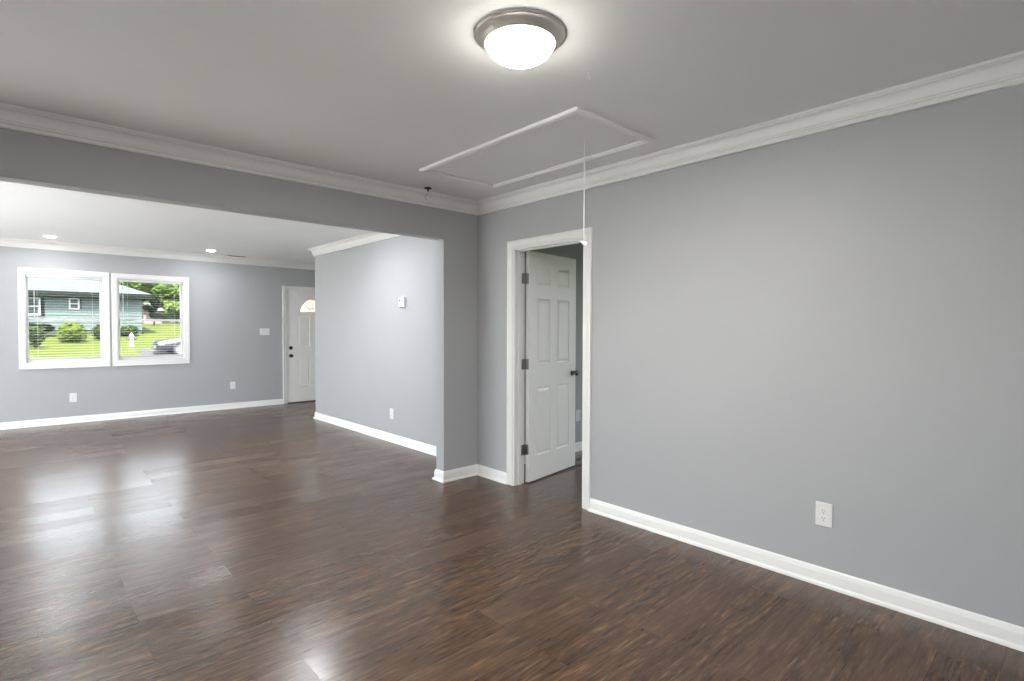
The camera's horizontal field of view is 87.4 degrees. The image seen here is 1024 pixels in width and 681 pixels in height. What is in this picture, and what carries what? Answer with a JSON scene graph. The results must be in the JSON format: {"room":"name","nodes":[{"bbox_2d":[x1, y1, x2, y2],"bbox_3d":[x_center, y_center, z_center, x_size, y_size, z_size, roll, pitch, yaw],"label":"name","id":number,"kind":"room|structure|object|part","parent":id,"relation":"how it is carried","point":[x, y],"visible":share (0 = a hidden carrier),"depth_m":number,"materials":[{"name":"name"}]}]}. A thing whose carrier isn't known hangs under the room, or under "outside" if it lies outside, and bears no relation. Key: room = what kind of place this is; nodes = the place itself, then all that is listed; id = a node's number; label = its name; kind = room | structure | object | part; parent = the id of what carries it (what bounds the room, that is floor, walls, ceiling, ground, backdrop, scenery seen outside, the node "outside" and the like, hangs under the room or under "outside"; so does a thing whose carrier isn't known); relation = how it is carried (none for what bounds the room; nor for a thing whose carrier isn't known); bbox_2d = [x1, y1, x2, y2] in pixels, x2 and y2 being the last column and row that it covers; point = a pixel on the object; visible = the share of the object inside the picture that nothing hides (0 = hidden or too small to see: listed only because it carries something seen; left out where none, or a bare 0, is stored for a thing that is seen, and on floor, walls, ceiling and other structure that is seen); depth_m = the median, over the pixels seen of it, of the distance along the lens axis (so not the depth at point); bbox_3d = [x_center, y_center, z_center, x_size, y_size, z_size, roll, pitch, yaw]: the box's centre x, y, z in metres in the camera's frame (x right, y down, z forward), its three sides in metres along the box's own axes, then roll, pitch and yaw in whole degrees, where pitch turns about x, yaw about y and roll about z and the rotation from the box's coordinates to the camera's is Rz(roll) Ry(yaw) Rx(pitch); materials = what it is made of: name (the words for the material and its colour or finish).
{"room":"empty living room","nodes":[
{"label":"empty living room","id":0,"kind":"room"},
{"bbox_2d":[0,246,314,422],"bbox_3d":[-4.867,0.102,8.902,9.520,3.081,0.140,-1,2,-43],"label":"wall","id":1,"kind":"structure","parent":0,"point":[229,304],"depth_m":8.45,"materials":[{"name":"grey paint"}]},
{"bbox_2d":[17,267,110,369],"bbox_3d":[-6.296,-0.301,7.563,0.987,1.374,0.159,-1,2,-43],"label":"window","id":2,"kind":"structure","parent":1,"relation":"in","point":[23,312],"depth_m":7.49,"materials":[{"name":"white paint"}]},
{"bbox_3d":[-6.330,-0.595,7.594,0.835,0.623,0.032,-1,2,-43],"label":"sash","id":3,"kind":"part","parent":2,"relation":"part of","materials":[{"name":"white plastic"}]},
{"bbox_2d":[25,274,102,359],"bbox_3d":[-6.270,-0.324,7.535,0.827,1.161,0.056,-1,2,-43],"label":"window blind","id":4,"kind":"object","parent":2,"relation":"attached to","point":[26,275],"visible":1,"depth_m":7.50,"materials":[{"name":"white plastic"}]},
{"bbox_3d":[-6.276,0.245,7.552,0.827,0.022,0.032,-1,2,-43],"label":"rail","id":5,"kind":"part","parent":4,"relation":"part of","materials":[{"name":"white plastic"}]},
{"bbox_3d":[-6.308,-0.010,7.582,0.835,0.618,0.032,-1,2,-43],"label":"sash","id":6,"kind":"part","parent":2,"relation":"part of","materials":[{"name":"white plastic"}]},
{"bbox_2d":[69,393,76,401],"bbox_3d":[-6.208,0.807,7.585,0.081,0.126,0.011,-1,2,-43],"label":"wall outlet","id":7,"kind":"object","parent":1,"relation":"attached to","point":[72,396],"visible":1,"depth_m":7.58,"materials":[{"name":"white plastic"}]},
{"bbox_2d":[0,399,283,429],"bbox_3d":[-4.271,1.175,5.588,5.651,0.097,5.592,-1,2,-43],"label":"baseboard","id":8,"kind":"structure","parent":1,"relation":"attached to","point":[145,413],"depth_m":8.04,"materials":[{"name":"white paint"}]},
{"bbox_2d":[111,273,189,365],"bbox_3d":[-5.548,-0.312,8.250,0.996,1.368,0.159,-1,2,-43],"label":"window","id":9,"kind":"structure","parent":1,"relation":"in","point":[184,295],"depth_m":8.21,"materials":[{"name":"white paint"}]},
{"bbox_3d":[-5.583,-0.609,8.281,0.844,0.623,0.032,-1,2,-43],"label":"sash","id":10,"kind":"part","parent":9,"relation":"part of","materials":[{"name":"white plastic"}]},
{"bbox_3d":[-5.560,-0.024,8.269,0.844,0.618,0.032,-1,2,-43],"label":"sash","id":11,"kind":"part","parent":9,"relation":"part of","materials":[{"name":"white plastic"}]},
{"bbox_2d":[118,279,183,356],"bbox_3d":[-5.523,-0.338,8.222,0.836,1.161,0.056,-1,2,-43],"label":"window blind","id":12,"kind":"object","parent":9,"relation":"attached to","point":[119,280],"visible":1,"depth_m":8.18,"materials":[{"name":"white plastic"}]},
{"bbox_3d":[-5.528,0.231,8.240,0.836,0.022,0.032,-1,2,-43],"label":"rail","id":13,"kind":"part","parent":12,"relation":"part of","materials":[{"name":"white plastic"}]},
{"bbox_2d":[0,232,401,269],"bbox_3d":[-3.623,-1.265,5.984,7.208,0.111,5.796,-1,2,-43],"label":"trim","id":14,"kind":"structure","parent":1,"relation":"attached to","point":[370,237],"depth_m":7.77,"materials":[{"name":"white paint"}]},
{"bbox_2d":[230,381,234,388],"bbox_3d":[-4.680,0.751,8.989,0.081,0.126,0.011,-1,2,-43],"label":"wall outlet","id":15,"kind":"object","parent":1,"relation":"attached to","point":[232,384],"visible":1,"depth_m":8.98,"materials":[{"name":"white plastic"}]},
{"bbox_2d":[260,328,269,334],"bbox_3d":[-4.297,-0.152,9.314,0.166,0.117,0.018,-1,2,-43],"label":"light switch","id":16,"kind":"object","parent":1,"relation":"attached to","point":[263,331],"visible":1,"depth_m":9.31,"materials":[{"name":"white plastic"}]},
{"bbox_2d":[282,286,314,403],"bbox_3d":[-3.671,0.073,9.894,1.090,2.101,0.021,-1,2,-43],"label":"trim","id":17,"kind":"structure","parent":1,"relation":"attached to","point":[284,288],"depth_m":9.54,"materials":[{"name":"white paint"}]},
{"bbox_2d":[287,290,315,401],"bbox_3d":[-3.678,0.095,9.906,0.920,2.021,0.116,-1,2,-43],"label":"door","id":18,"kind":"structure","parent":1,"relation":"in","point":[300,325],"depth_m":9.76,"materials":[{"name":"white paint"}]},
{"bbox_3d":[-3.819,-0.165,9.810,0.220,0.545,0.044,-1,2,-43],"label":"panel","id":19,"kind":"part","parent":18,"relation":"part of","materials":[{"name":"white paint"}]},
{"bbox_3d":[-3.820,0.578,9.828,0.220,0.540,0.044,-1,2,-43],"label":"panel","id":20,"kind":"part","parent":18,"relation":"part of","materials":[{"name":"white paint"}]},
{"bbox_3d":[-3.696,-0.652,9.911,0.550,0.298,0.056,-1,2,-43],"label":"fanlight frame","id":21,"kind":"part","parent":18,"relation":"part of","materials":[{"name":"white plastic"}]},
{"bbox_2d":[288,400,315,402],"bbox_3d":[-3.723,1.114,9.976,0.924,0.020,0.165,-1,2,-43],"label":"trim","id":22,"kind":"structure","parent":1,"relation":"attached to","point":[309,400],"depth_m":9.77,"materials":[{"name":"grey metal"}]},
{"bbox_2d":[0,128,582,470],"bbox_3d":[-0.818,-0.045,4.583,9.400,2.613,0.116,-1,2,-43],"label":"wall","id":23,"kind":"structure","parent":0,"point":[25,158],"depth_m":4.12,"materials":[{"name":"grey paint"}]},
{"bbox_2d":[575,410,580,420],"bbox_3d":[0.733,0.832,5.947,0.081,0.126,0.011,-1,2,-43],"label":"wall outlet","id":24,"kind":"object","parent":23,"relation":"attached to","point":[577,412],"visible":1,"depth_m":5.94,"materials":[{"name":"white plastic"}]},
{"bbox_2d":[301,300,314,311],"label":"window","id":25,"kind":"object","parent":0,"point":[308,304],"visible":0.02,"depth_m":46.28,"materials":[{"name":"grey"}]},
{"bbox_2d":[315,235,435,445],"bbox_3d":[-0.981,-0.094,7.171,1.737,2.591,3.915,-1,2,-43],"label":"wall","id":26,"kind":"structure","parent":0,"point":[374,355],"depth_m":6.58,"materials":[{"name":"grey paint"}]},
{"bbox_2d":[390,408,393,418],"bbox_3d":[-1.436,0.874,6.395,0.011,0.126,0.081,-1,2,-43],"label":"wall outlet","id":27,"kind":"object","parent":26,"relation":"attached to","point":[391,409],"visible":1,"depth_m":6.39,"materials":[{"name":"white plastic"}]},
{"bbox_2d":[399,297,405,307],"bbox_3d":[-1.260,-0.441,6.157,0.037,0.124,0.124,-1,2,-43],"label":"thermostat","id":28,"kind":"object","parent":26,"relation":"attached to","point":[402,300],"visible":1,"depth_m":6.12,"materials":[{"name":"white plastic"}]},
{"bbox_2d":[0,401,1023,680],"bbox_3d":[-0.779,1.316,4.421,9.600,0.120,12.313,-1,2,-43],"label":"floor","id":29,"kind":"structure","parent":0,"point":[279,542],"depth_m":2.86,"materials":[{"name":"brown wood"}]},
{"bbox_2d":[0,0,1023,263],"bbox_3d":[-0.979,-1.391,4.583,9.600,0.278,12.923,-1,2,-43],"label":"ceiling","id":30,"kind":"structure","parent":0,"point":[387,91],"depth_m":2.43,"materials":[{"name":"paint"}]},
{"bbox_2d":[41,235,58,237],"bbox_3d":[-5.950,-1.337,6.905,0.180,0.020,0.180,-1,2,-43],"label":"recessed light","id":31,"kind":"object","parent":30,"relation":"in","point":[48,236],"visible":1,"depth_m":6.87,"materials":[{"name":"white plastic"}]},
{"bbox_2d":[225,255,248,257],"bbox_3d":[-4.511,-1.382,8.787,0.320,0.009,0.170,-1,2,-43],"label":"ceiling vent","id":32,"kind":"object","parent":30,"relation":"in","point":[225,255],"visible":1,"depth_m":8.80,"materials":[{"name":"white plastic"}]},
{"bbox_2d":[420,186,435,198],"bbox_3d":[-0.684,-1.194,4.368,0.124,0.106,0.124,-1,2,-43],"label":"bracket","id":33,"kind":"object","parent":30,"relation":"attached to","point":[427,188],"visible":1,"depth_m":4.35,"materials":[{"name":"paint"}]},
{"bbox_2d":[475,8,564,68],"bbox_3d":[0.031,-1.139,2.093,0.352,0.107,0.352,-1,2,-43],"label":"ceiling light","id":34,"kind":"object","parent":30,"relation":"attached to","point":[518,38],"visible":1,"depth_m":2.00,"materials":[{"name":"white glass"}]},
{"bbox_3d":[0.031,-1.124,2.093,0.265,0.076,0.265,-1,2,-43],"label":"lamp shade","id":35,"kind":"part","parent":34,"relation":"part of","materials":[{"name":"white glass"}]},
{"bbox_2d":[419,106,652,188],"bbox_3d":[0.093,-1.216,3.547,0.704,0.022,1.484,-1,2,-43],"label":"attic hatch","id":36,"kind":"object","parent":30,"relation":"attached to","point":[556,142],"visible":1,"depth_m":3.43,"materials":[{"name":"white paint"}]},
{"bbox_2d":[580,136,586,246],"bbox_3d":[0.430,-0.889,3.192,0.046,0.656,0.033,0,1,-22],"label":"pull cord","id":37,"kind":"object","parent":36,"relation":"hanging from","point":[583,242],"visible":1,"depth_m":3.19,"materials":[{"name":"white fabric"}]},
{"bbox_3d":[0.430,-0.897,3.197,0.006,0.632,0.006,0,1,-20],"label":"cord","id":38,"kind":"part","parent":37,"relation":"part of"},
{"bbox_2d":[477,83,1023,626],"bbox_3d":[1.844,0.031,2.696,0.112,2.563,6.271,-1,2,-43],"label":"wall","id":39,"kind":"structure","parent":0,"point":[835,317],"depth_m":2.81,"materials":[{"name":"grey paint"}]},
{"bbox_2d":[313,412,506,483],"bbox_3d":[-1.911,1.137,7.488,1.641,0.097,6.574,0,1,-20],"label":"baseboard","id":40,"kind":"structure","parent":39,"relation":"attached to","point":[473,470],"depth_m":5.83,"materials":[{"name":"white paint"}]},
{"bbox_2d":[0,51,1023,215],"bbox_3d":[-0.222,-1.111,0.902,5.333,0.111,6.077,-1,2,-43],"label":"trim","id":41,"kind":"structure","parent":39,"relation":"attached to","point":[1006,71],"depth_m":3.13,"materials":[{"name":"white paint"}]},
{"bbox_2d":[507,227,591,509],"bbox_3d":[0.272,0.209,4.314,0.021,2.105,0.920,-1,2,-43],"label":"trim","id":42,"kind":"structure","parent":39,"relation":"attached to","point":[574,234],"depth_m":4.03,"materials":[{"name":"white paint"}]},
{"bbox_2d":[521,251,578,481],"bbox_3d":[0.356,0.224,4.955,0.166,2.020,0.816,1,2,39],"label":"door","id":43,"kind":"structure","parent":39,"relation":"in","point":[549,364],"depth_m":4.92,"materials":[{"name":"white paint"}]},
{"bbox_3d":[0.272,0.719,4.862,0.035,0.605,0.208,1,2,39],"label":"panel","id":44,"kind":"part","parent":43,"relation":"part of","materials":[{"name":"white paint"}]},
{"bbox_3d":[0.274,-0.081,4.843,0.035,0.585,0.208,1,2,39],"label":"panel","id":45,"kind":"part","parent":43,"relation":"part of","materials":[{"name":"white paint"}]},
{"bbox_3d":[0.275,-0.583,4.832,0.035,0.170,0.208,1,2,39],"label":"panel","id":46,"kind":"part","parent":43,"relation":"part of","materials":[{"name":"white paint"}]},
{"bbox_3d":[0.470,0.714,5.110,0.035,0.605,0.208,1,2,39],"label":"panel","id":47,"kind":"part","parent":43,"relation":"part of","materials":[{"name":"white paint"}]},
{"bbox_3d":[0.472,-0.086,5.092,0.035,0.585,0.208,1,2,39],"label":"panel","id":48,"kind":"part","parent":43,"relation":"part of","materials":[{"name":"white paint"}]},
{"bbox_3d":[0.473,-0.589,5.080,0.035,0.170,0.208,1,2,39],"label":"panel","id":49,"kind":"part","parent":43,"relation":"part of","materials":[{"name":"white paint"}]},
{"bbox_3d":[0.610,0.312,5.195,0.066,0.064,0.064,1,2,39],"label":"knob","id":50,"kind":"part","parent":43,"relation":"part of","materials":[{"name":"black metal"}]},
{"bbox_2d":[588,498,1023,651],"bbox_3d":[0.230,1.305,0.463,5.329,0.097,4.730,-1,2,-43],"label":"baseboard","id":51,"kind":"structure","parent":39,"relation":"attached to","point":[1000,632],"depth_m":2.79,"materials":[{"name":"white paint"}]},
{"bbox_2d":[815,501,832,527],"bbox_3d":[1.650,0.921,2.836,0.011,0.126,0.081,-1,2,-43],"label":"wall outlet","id":52,"kind":"object","parent":39,"relation":"attached to","point":[824,511],"visible":1,"depth_m":2.83,"materials":[{"name":"white plastic"}]},
{"bbox_2d":[820,508,826,513],"bbox_3d":[1.647,0.901,2.833,0.004,0.034,0.034,-1,2,-43],"label":"receptacle","id":53,"kind":"object","parent":52,"relation":"attached to","point":[822,510],"depth_m":2.83,"materials":[{"name":"white plastic"}]},
{"bbox_2d":[820,515,826,521],"bbox_3d":[1.647,0.940,2.834,0.004,0.034,0.034,-1,2,-43],"label":"receptacle","id":54,"kind":"object","parent":52,"relation":"attached to","point":[823,518],"depth_m":2.83,"materials":[{"name":"white plastic"}]},
{"bbox_3d":[3.276,0.245,4.153,3.963,3.053,6.069,-1,2,-43],"label":"wall","id":55,"kind":"structure","parent":0,"visible":0},
{"bbox_2d":[524,441,581,463],"bbox_3d":[2.316,1.201,5.146,3.827,0.097,3.353,-1,2,-43],"label":"baseboard","id":56,"kind":"structure","parent":55,"relation":"attached to","point":[578,445],"depth_m":5.94,"materials":[{"name":"white paint"}]},
{"label":"outside","id":57,"kind":"structure","parent":0,"visible":0},
{"bbox_2d":[137,349,173,354],"bbox_3d":[-12.915,0.631,27.546,9.750,0.445,6.000,-1,2,-43],"label":"driveway","id":58,"kind":"structure","parent":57,"point":[143,351],"depth_m":25.89,"materials":[{"name":"concrete"}]},
{"bbox_2d":[151,337,180,353],"bbox_3d":[-15.123,-0.057,26.720,4.681,1.475,1.840,-1,2,-43],"label":"car","id":59,"kind":"object","parent":58,"relation":"on","point":[163,345],"visible":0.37,"depth_m":24.95,"materials":[{"name":"paint"}]},
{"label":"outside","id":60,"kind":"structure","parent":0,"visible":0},
{"bbox_2d":[29,321,180,357],"bbox_3d":[-35.890,-0.985,53.799,140.000,3.138,108.200,-1,2,-43],"label":"lawn","id":61,"kind":"structure","parent":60,"point":[166,330],"depth_m":27.35,"materials":[{"name":"green plant"}]},
{"bbox_2d":[29,326,45,348],"bbox_3d":[-21.970,-0.129,24.628,0.875,1.117,0.817,-1,2,-43],"label":"shrub","id":62,"kind":"object","parent":61,"relation":"on","point":[36,333],"visible":0.94,"depth_m":24.56,"materials":[{"name":"green plant"}]},
{"bbox_2d":[29,323,55,336],"bbox_3d":[-24.750,-0.550,27.908,1.620,0.839,0.699,-1,2,-43],"label":"shrub","id":63,"kind":"object","parent":61,"relation":"on","point":[48,327],"visible":0.34,"depth_m":28.02,"materials":[{"name":"green plant"}]},
{"bbox_2d":[56,321,86,342],"bbox_3d":[-22.561,-0.405,27.491,1.347,1.162,1.107,-1,2,-43],"label":"round bush","id":64,"kind":"object","parent":61,"relation":"on","point":[67,327],"visible":0.89,"depth_m":27.25,"materials":[{"name":"green plant"}]},
{"bbox_2d":[28,277,152,334],"bbox_3d":[-29.926,-2.370,29.808,15.350,4.534,9.430,-1,2,-43],"label":"house","id":65,"kind":"structure","parent":61,"relation":"on","point":[70,305],"depth_m":29.52,"materials":[{"name":"paint"}]},
{"bbox_3d":[-25.432,-1.803,28.153,0.880,0.810,0.010,-1,2,-43],"label":"pane","id":66,"kind":"part","parent":65,"relation":"part of","materials":[{"name":"white glass"}]},
{"bbox_2d":[41,297,44,315],"bbox_3d":[-24.998,-1.812,28.552,0.150,0.980,0.070,-1,2,-43],"label":"shutter","id":67,"kind":"object","parent":65,"relation":"hanging from","point":[42,298],"depth_m":28.55,"materials":[{"name":"black paint"}]},
{"bbox_3d":[-24.037,-2.020,29.431,0.330,0.490,0.010,-1,2,-43],"label":"pane","id":68,"kind":"part","parent":65,"relation":"part of","materials":[{"name":"white glass"}]},
{"bbox_2d":[90,324,99,339],"bbox_3d":[-22.241,-0.451,28.927,0.878,0.927,0.844,-1,2,-43],"label":"round bush","id":69,"kind":"object","parent":61,"relation":"on","point":[95,330],"visible":0.4,"depth_m":28.64,"materials":[{"name":"green plant"}]},
{"bbox_2d":[120,325,138,335],"bbox_3d":[-21.864,-0.554,30.555,1.022,0.742,0.960,-1,2,-43],"label":"round bush","id":70,"kind":"object","parent":61,"relation":"on","point":[124,330],"visible":0.9,"depth_m":30.36,"materials":[{"name":"green plant"}]},
{"bbox_2d":[126,332,136,346],"bbox_3d":[-19.366,-0.051,27.302,0.440,0.735,0.240,-1,2,-43],"label":"fire hydrant","id":71,"kind":"object","parent":61,"relation":"on","point":[131,337],"visible":0.99,"depth_m":27.23,"materials":[{"name":"white metal"}]},
{"bbox_2d":[119,282,177,324],"bbox_3d":[-31.410,-4.617,45.468,6.186,7.116,4.355,-1,2,-43],"label":"tree","id":72,"kind":"object","parent":61,"relation":"on","point":[170,289],"visible":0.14,"depth_m":45.68,"materials":[{"name":"green plant"}]},
{"bbox_2d":[142,295,164,325],"bbox_3d":[-26.900,-2.153,40.215,1.520,2.653,1.259,-1,2,-43],"label":"tree","id":73,"kind":"object","parent":61,"relation":"on","point":[160,304],"visible":0.97,"depth_m":40.12,"materials":[{"name":"green plant"}]},
{"bbox_2d":[143,303,164,323],"bbox_3d":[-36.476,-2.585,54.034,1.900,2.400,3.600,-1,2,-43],"label":"house","id":74,"kind":"structure","parent":61,"relation":"on","point":[145,313],"depth_m":52.81,"materials":[{"name":"white metal"}]},
{"bbox_2d":[143,298,174,321],"bbox_3d":[-47.830,-7.044,71.051,12.097,10.684,10.896,-1,2,-43],"label":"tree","id":75,"kind":"object","parent":61,"relation":"on","point":[166,316],"visible":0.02,"depth_m":69.59,"materials":[{"name":"green plant"}]},
{"bbox_2d":[161,284,179,321],"bbox_3d":[-37.103,-5.108,59.874,5.229,6.989,6.124,1,1,24],"label":"tree","id":76,"kind":"object","parent":61,"relation":"on","point":[173,304],"visible":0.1,"depth_m":57.33,"materials":[{"name":"green plant"}]},
{"bbox_2d":[175,309,179,318],"bbox_3d":[-32.398,-2.448,53.166,1.834,2.246,1.554,0,1,11],"label":"tree","id":77,"kind":"object","parent":61,"relation":"on","point":[178,312],"visible":0.07,"depth_m":52.78,"materials":[{"name":"green plant"}]}
]}

